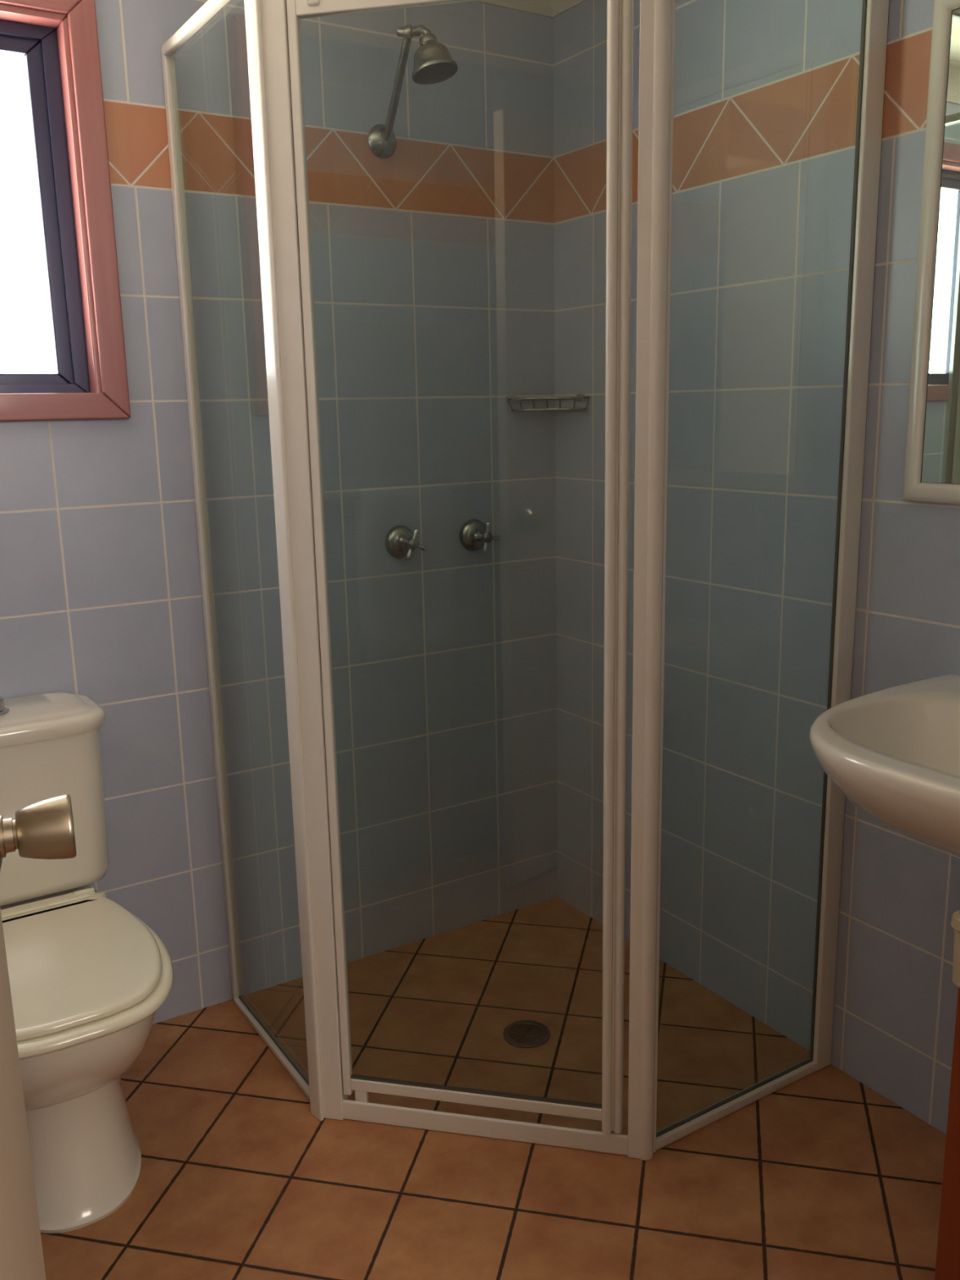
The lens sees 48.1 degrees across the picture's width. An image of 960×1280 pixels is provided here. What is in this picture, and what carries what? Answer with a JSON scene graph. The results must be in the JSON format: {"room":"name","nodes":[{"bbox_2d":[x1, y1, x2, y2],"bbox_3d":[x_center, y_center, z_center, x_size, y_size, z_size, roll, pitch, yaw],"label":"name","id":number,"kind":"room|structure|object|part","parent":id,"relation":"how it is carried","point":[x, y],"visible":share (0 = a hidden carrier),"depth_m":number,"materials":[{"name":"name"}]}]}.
{"room":"bathroom","nodes":[
{"label":"bathroom","id":0,"kind":"room"},
{"bbox_2d":[0,0,557,1023],"bbox_3d":[-0.593,-0.292,2.271,1.990,2.350,0.100,-9,14,-31],"label":"wall","id":1,"kind":"structure","parent":0,"point":[433,260],"depth_m":2.37,"materials":[{"name":"blue tile"}]},
{"bbox_2d":[0,0,130,421],"bbox_3d":[-1.036,-0.766,1.873,0.748,0.762,0.122,-9,14,-31],"label":"window","id":2,"kind":"structure","parent":1,"relation":"in","point":[58,41],"depth_m":2.01,"materials":[{"name":"wood"}]},
{"bbox_3d":[-1.047,-0.759,1.889,0.585,0.623,0.026,-9,14,-31],"label":"sash","id":3,"kind":"part","parent":2,"relation":"part of","materials":[{"name":"metal"}]},
{"bbox_3d":[-1.017,-1.106,1.759,0.744,0.050,0.026,-9,14,-31],"label":"head rail","id":4,"kind":"part","parent":2,"relation":"part of","materials":[{"name":"pink wood"}]},
{"bbox_3d":[-1.048,-0.762,1.891,0.637,0.657,0.051,-9,14,-31],"label":"aluminium frame","id":5,"kind":"part","parent":2,"relation":"part of","materials":[{"name":"metal"}]},
{"bbox_3d":[-1.003,-0.410,1.909,0.745,0.050,0.026,-9,14,-31],"label":"sill rail","id":6,"kind":"part","parent":2,"relation":"part of","materials":[{"name":"pink wood"}]},
{"bbox_2d":[385,524,426,559],"bbox_3d":[-0.166,-0.221,2.457,0.078,0.078,0.073,-9,14,-31],"label":"tap","id":7,"kind":"object","parent":1,"relation":"attached to","point":[401,541],"visible":1,"depth_m":2.46,"materials":[{"name":"silver metal"}]},
{"bbox_2d":[368,24,457,158],"bbox_3d":[-0.133,-1.120,2.189,0.095,0.217,0.252,-9,14,-31],"label":"shower","id":8,"kind":"object","parent":1,"relation":"attached to","point":[433,63],"visible":1,"depth_m":2.13,"materials":[{"name":"silver metal"}]},
{"bbox_3d":[-0.172,-1.133,2.214,0.018,0.180,0.150,-7,14,-27],"label":"shower arm","id":9,"kind":"part","parent":8,"relation":"part of","materials":[{"name":"silver metal"}]},
{"bbox_2d":[459,519,499,552],"bbox_3d":[0.003,-0.247,2.562,0.078,0.078,0.073,-9,14,-31],"label":"tap","id":10,"kind":"object","parent":1,"relation":"attached to","point":[474,535],"visible":1,"depth_m":2.56,"materials":[{"name":"silver metal"}]},
{"bbox_2d":[473,0,554,17],"bbox_3d":[-0.566,-1.347,1.964,1.790,0.080,0.082,-9,14,-31],"label":"trim","id":11,"kind":"structure","parent":1,"relation":"attached to","point":[540,7],"depth_m":2.43,"materials":[{"name":"paint"}]},
{"bbox_2d":[40,896,946,1279],"bbox_3d":[0.050,1.031,1.559,1.990,0.060,2.210,-9,14,-31],"label":"floor","id":12,"kind":"structure","parent":0,"point":[823,1175],"depth_m":1.91,"materials":[{"name":"tile"}]},
{"bbox_2d":[0,692,173,1233],"bbox_3d":[-0.765,0.539,1.864,0.378,0.805,0.658,-9,14,-31],"label":"toilet","id":13,"kind":"object","parent":12,"relation":"on","point":[89,979],"visible":0.89,"depth_m":1.79,"materials":[{"name":"white ceramic"}]},
{"bbox_3d":[-0.896,0.155,1.981,0.378,0.042,0.195,-9,14,-31],"label":"cistern lid","id":14,"kind":"part","parent":13,"relation":"part of","materials":[{"name":"white ceramic"}]},
{"bbox_3d":[-0.714,0.533,1.780,0.341,0.016,0.431,-9,14,-31],"label":"seat lid","id":15,"kind":"part","parent":13,"relation":"part of","materials":[{"name":"beige plastic"}]},
{"bbox_3d":[-0.723,0.548,1.799,0.376,0.020,0.502,-9,14,-31],"label":"seat","id":16,"kind":"part","parent":13,"relation":"part of","materials":[{"name":"beige plastic"}]},
{"bbox_2d":[160,0,888,1160],"bbox_3d":[0.012,-0.095,1.931,1.303,1.984,0.380,2,12,13],"label":"shower frame","id":17,"kind":"object","parent":12,"relation":"on","point":[273,27],"visible":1,"depth_m":1.80,"materials":[{"name":"white metal"}]},
{"bbox_3d":[-0.463,-1.068,1.827,0.018,0.019,0.472,-9,14,-31],"label":"rail","id":18,"kind":"part","parent":17,"relation":"part of","materials":[{"name":"white metal"}]},
{"bbox_3d":[-0.423,0.854,2.242,0.018,0.015,0.470,-9,14,-31],"label":"rail","id":19,"kind":"part","parent":17,"relation":"part of","materials":[{"name":"white metal"}]},
{"bbox_3d":[-0.302,-0.063,1.836,0.065,1.975,0.056,-9,14,-31],"label":"corner post","id":20,"kind":"part","parent":17,"relation":"part of","materials":[{"name":"white metal"}]},
{"bbox_3d":[-0.035,-0.055,1.776,0.356,1.870,0.356,-9,14,-31],"label":"shower door","id":21,"kind":"part","parent":17,"relation":"part of","materials":[{"name":"clear glass"}]},
{"bbox_3d":[-0.010,0.891,1.973,0.583,0.040,0.009,2,12,12],"label":"door sill","id":22,"kind":"part","parent":17,"relation":"part of","materials":[{"name":"white metal"}]},
{"bbox_3d":[0.271,-0.049,1.716,0.049,1.975,0.047,2,12,12],"label":"corner post","id":23,"kind":"part","parent":17,"relation":"part of","materials":[{"name":"white metal"}]},
{"bbox_3d":[0.485,0.877,2.040,0.435,0.020,0.022,-9,14,-31],"label":"rail","id":24,"kind":"part","parent":17,"relation":"part of","materials":[{"name":"white metal"}]},
{"bbox_2d":[502,1020,550,1048],"bbox_3d":[0.099,0.839,2.291,0.100,0.004,0.100,-9,14,-31],"label":"floor drain","id":25,"kind":"object","parent":12,"relation":"on","point":[521,1033],"visible":1,"depth_m":2.29,"materials":[{"name":"metal"}]},
{"bbox_2d":[934,986,959,1279],"bbox_3d":[0.900,0.736,1.429,0.396,0.538,0.400,-9,14,-31],"label":"base cabinet","id":26,"kind":"object","parent":12,"relation":"on","point":[948,1252],"visible":1,"depth_m":1.50,"materials":[{"name":"red wood"}]},
{"bbox_2d":[951,909,959,987],"bbox_3d":[0.816,0.409,1.428,0.323,0.102,0.227,-9,14,-31],"label":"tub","id":27,"kind":"object","parent":26,"relation":"on","point":[955,922],"visible":1,"depth_m":1.43,"materials":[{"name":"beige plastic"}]},
{"bbox_3d":[0.815,0.369,1.419,0.323,0.020,0.227,-9,14,-31],"label":"lid","id":28,"kind":"part","parent":27,"relation":"part of","materials":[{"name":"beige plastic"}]},
{"bbox_2d":[553,0,959,1134],"bbox_3d":[0.824,-0.221,1.808,0.100,2.350,2.210,-9,14,-31],"label":"wall","id":29,"kind":"structure","parent":0,"point":[766,96],"depth_m":2.12,"materials":[{"name":"blue tile"}]},
{"bbox_2d":[506,394,589,411],"bbox_3d":[0.162,-0.564,2.558,0.146,0.037,0.144,-9,14,-31],"label":"rack","id":30,"kind":"object","parent":29,"relation":"attached to","point":[579,397],"visible":1,"depth_m":2.54,"materials":[{"name":"silver metal"}]},
{"bbox_3d":[0.075,-0.578,2.583,0.028,0.016,0.005,-9,14,-31],"label":"wall plate","id":31,"kind":"part","parent":30,"relation":"part of","materials":[{"name":"silver metal"}]},
{"bbox_3d":[0.240,-0.578,2.565,0.005,0.016,0.028,-9,14,-31],"label":"wall plate","id":32,"kind":"part","parent":30,"relation":"part of","materials":[{"name":"silver metal"}]},
{"bbox_2d":[551,0,586,17],"bbox_3d":[0.697,-1.288,1.575,0.082,0.080,2.100,-9,14,-31],"label":"trim","id":33,"kind":"structure","parent":29,"relation":"attached to","point":[559,6],"depth_m":2.43,"materials":[{"name":"paint"}]},
{"bbox_2d":[808,674,959,857],"bbox_3d":[0.738,0.179,1.476,0.494,0.302,0.570,-9,14,-31],"label":"basin","id":34,"kind":"object","parent":29,"relation":"attached to","point":[893,752],"visible":1,"depth_m":1.50,"materials":[{"name":"white ceramic"}]},
{"bbox_2d":[902,0,959,504],"bbox_3d":[0.923,-0.560,1.448,0.021,0.788,0.762,-9,14,-31],"label":"wall mirror","id":35,"kind":"object","parent":29,"relation":"attached to","point":[932,451],"visible":1,"depth_m":1.73,"materials":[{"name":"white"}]},
{"bbox_2d":[921,8,959,484],"bbox_3d":[0.921,-0.559,1.447,0.001,0.720,0.690,-9,14,-31],"label":"mirror glass","id":36,"kind":"object","parent":35,"relation":"attached to","point":[940,308],"depth_m":1.73,"materials":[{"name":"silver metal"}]},
{"bbox_3d":[0.591,0.053,0.442,1.790,2.300,0.110,-9,14,-31],"label":"wall","id":37,"kind":"structure","parent":0,"visible":0},
{"bbox_2d":[0,794,76,1279],"bbox_3d":[-0.265,0.216,0.453,0.154,1.995,0.771,-5,13,-17],"label":"door","id":38,"kind":"structure","parent":37,"relation":"in","point":[44,829],"depth_m":0.75,"materials":[{"name":"paint"}]},
{"bbox_3d":[-0.312,0.136,0.773,0.038,0.046,0.046,-6,13,-22],"label":"knob","id":39,"kind":"part","parent":38,"relation":"part of","materials":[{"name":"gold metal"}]}
]}

